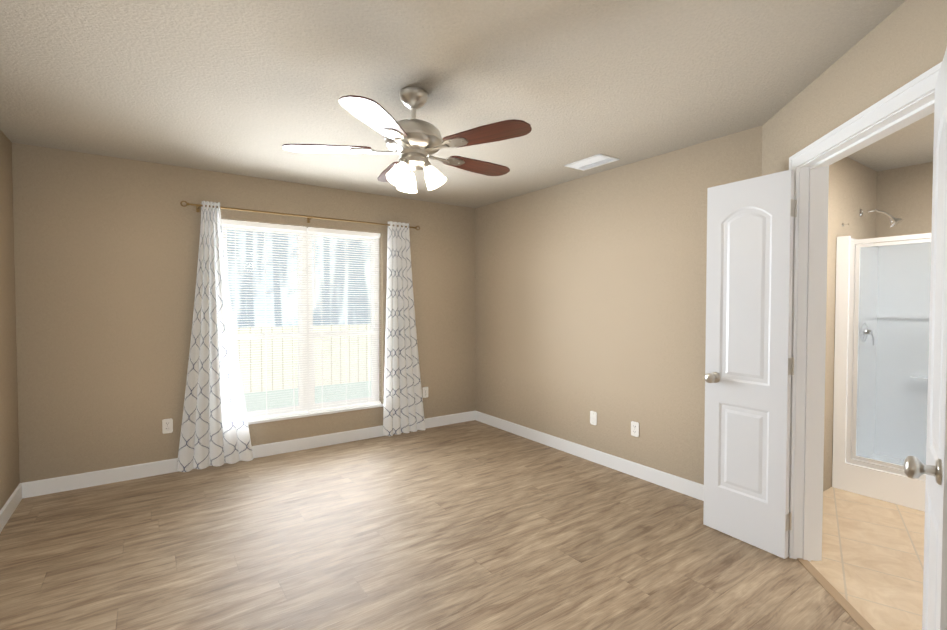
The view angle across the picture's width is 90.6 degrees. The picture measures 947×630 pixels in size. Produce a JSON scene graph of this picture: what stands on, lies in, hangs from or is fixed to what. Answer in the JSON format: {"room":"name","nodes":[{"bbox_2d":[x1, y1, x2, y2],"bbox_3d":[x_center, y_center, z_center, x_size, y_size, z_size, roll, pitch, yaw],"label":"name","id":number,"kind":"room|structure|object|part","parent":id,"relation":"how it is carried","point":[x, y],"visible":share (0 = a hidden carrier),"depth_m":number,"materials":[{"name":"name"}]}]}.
{"room":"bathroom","nodes":[
{"label":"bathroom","id":0,"kind":"room"},
{"bbox_2d":[0,420,924,629],"bbox_3d":[0.956,1.315,2.588,6.070,0.060,5.850,-1,2,-35],"label":"floor","id":1,"kind":"structure","parent":0,"point":[473,525],"depth_m":2.54,"materials":[{"name":"brown wood"}]},
{"bbox_2d":[797,558,874,629],"bbox_3d":[1.639,1.297,1.979,0.045,0.008,0.990,0,1,10],"label":"threshold","id":2,"kind":"object","parent":1,"relation":"on","point":[845,604],"visible":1,"depth_m":2.15,"materials":[{"name":"beige wood"}]},
{"bbox_2d":[832,209,930,511],"bbox_3d":[3.233,0.222,3.289,0.895,2.090,0.900,-1,2,-35],"label":"shower stall","id":3,"kind":"object","parent":1,"relation":"on","point":[882,309],"visible":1,"depth_m":3.39,"materials":[{"name":"white plastic"}]},
{"bbox_3d":[2.912,0.270,3.064,0.005,1.495,0.646,-1,2,-35],"label":"glass","id":4,"kind":"part","parent":3,"relation":"part of","materials":[{"name":"clear glass"}]},
{"bbox_2d":[0,0,933,207],"bbox_3d":[0.796,-1.205,2.538,6.320,0.100,6.050,-1,2,-35],"label":"ceiling","id":5,"kind":"structure","parent":0,"point":[250,88],"depth_m":2.26,"materials":[{"name":"paint"}]},
{"bbox_2d":[282,87,531,192],"bbox_3d":[-0.286,-0.903,2.473,1.244,0.501,1.266,-1,2,-35],"label":"fan","id":6,"kind":"object","parent":5,"relation":"hanging from","point":[414,143],"visible":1,"depth_m":2.35,"materials":[{"name":"silver metal"}]},
{"bbox_3d":[-0.300,-0.956,2.453,0.614,0.394,0.628,-1,2,-35],"label":"motor","id":7,"kind":"part","parent":6,"relation":"part of","materials":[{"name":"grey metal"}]},
{"bbox_2d":[564,154,619,170],"bbox_3d":[0.911,-1.176,3.624,0.225,0.010,0.355,-1,2,-35],"label":"ceiling vent","id":8,"kind":"object","parent":5,"relation":"in","point":[597,160],"visible":1,"depth_m":3.60,"materials":[{"name":"white"}]},
{"bbox_2d":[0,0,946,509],"bbox_3d":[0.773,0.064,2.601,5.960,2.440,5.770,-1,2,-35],"label":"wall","id":9,"kind":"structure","parent":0,"point":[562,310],"depth_m":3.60,"materials":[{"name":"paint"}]},
{"bbox_2d":[162,418,172,433],"bbox_3d":[-2.429,0.882,3.719,0.070,0.115,0.007,-1,2,-35],"label":"electrical outlet","id":10,"kind":"object","parent":9,"relation":"attached to","point":[167,425],"visible":1,"depth_m":3.72,"materials":[{"name":"white plastic"}]},
{"bbox_2d":[222,225,378,417],"bbox_3d":[-1.587,0.059,4.433,1.460,1.760,0.067,-1,2,-35],"label":"window","id":11,"kind":"structure","parent":9,"relation":"in","point":[373,332],"depth_m":4.42,"materials":[{"name":"white plastic"}]},
{"bbox_2d":[221,219,380,419],"bbox_3d":[-1.546,0.049,4.374,1.444,1.732,0.054,-1,2,-35],"label":"window blinds","id":12,"kind":"object","parent":11,"relation":"attached to","point":[248,225],"visible":0.83,"depth_m":4.34,"materials":[{"name":"white plastic"}]},
{"bbox_2d":[176,201,425,471],"bbox_3d":[-1.436,0.147,4.308,2.225,2.140,0.146,-1,2,-35],"label":"curtains","id":13,"kind":"object","parent":9,"relation":"hanging from","point":[215,429],"visible":1,"depth_m":3.85,"materials":[{"name":"white fabric"}]},
{"bbox_3d":[-1.447,-0.880,4.297,2.113,0.064,0.110,-1,2,-35],"label":"rod","id":14,"kind":"part","parent":13,"relation":"part of","materials":[{"name":"gold metal"}]},
{"bbox_2d":[248,403,383,424],"bbox_3d":[-1.543,0.929,4.391,1.458,0.021,0.109,-1,2,-35],"label":"window sill","id":15,"kind":"structure","parent":9,"relation":"attached to","point":[271,419],"depth_m":4.37,"materials":[{"name":"white wood"}]},
{"bbox_2d":[0,411,703,532],"bbox_3d":[-0.214,1.236,2.411,3.850,0.106,4.700,-1,2,-35],"label":"baseboard","id":16,"kind":"structure","parent":9,"relation":"attached to","point":[143,470],"depth_m":3.73,"materials":[{"name":"white wood"}]},
{"bbox_2d":[423,387,427,397],"bbox_3d":[-0.517,0.835,5.050,0.070,0.115,0.007,-1,2,-35],"label":"electrical outlet","id":17,"kind":"object","parent":9,"relation":"attached to","point":[425,392],"visible":1,"depth_m":5.05,"materials":[{"name":"white plastic"}]},
{"bbox_2d":[590,411,596,424],"bbox_3d":[1.019,0.878,3.990,0.012,0.115,0.070,-1,2,-35],"label":"electrical outlet","id":18,"kind":"object","parent":9,"relation":"attached to","point":[593,417],"visible":1,"depth_m":3.99,"materials":[{"name":"white plastic"}]},
{"bbox_2d":[631,421,638,436],"bbox_3d":[1.258,0.890,3.651,0.007,0.115,0.070,-1,2,-35],"label":"electrical outlet","id":19,"kind":"object","parent":9,"relation":"attached to","point":[635,429],"visible":1,"depth_m":3.65,"materials":[{"name":"white plastic"}]},
{"bbox_2d":[703,170,796,558],"bbox_3d":[1.529,0.261,2.627,0.177,2.025,0.462,-1,2,-31],"label":"door leaf","id":20,"kind":"structure","parent":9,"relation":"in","point":[749,365],"depth_m":2.59,"materials":[{"name":"white wood"}]},
{"bbox_2d":[788,62,941,560],"bbox_3d":[1.662,0.237,1.949,0.160,2.125,1.140,0,1,10],"label":"door frame","id":21,"kind":"structure","parent":9,"relation":"attached to","point":[910,102],"depth_m":2.43,"materials":[{"name":"white wood"}]},
{"bbox_2d":[904,48,946,629],"bbox_3d":[1.330,0.292,1.325,0.177,2.025,0.462,1,2,40],"label":"door leaf","id":22,"kind":"structure","parent":9,"relation":"in","point":[934,611],"depth_m":1.31,"materials":[{"name":"white wood"}]},
{"label":"outside","id":23,"kind":"structure","parent":0,"visible":0},
{"bbox_2d":[227,230,370,411],"bbox_3d":[-3.105,-1.058,6.375,12.000,7.500,0.001,-1,2,-35],"label":"window glass","id":24,"kind":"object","parent":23,"point":[359,383],"depth_m":6.74,"materials":[{"name":"clear glass"}]}
]}

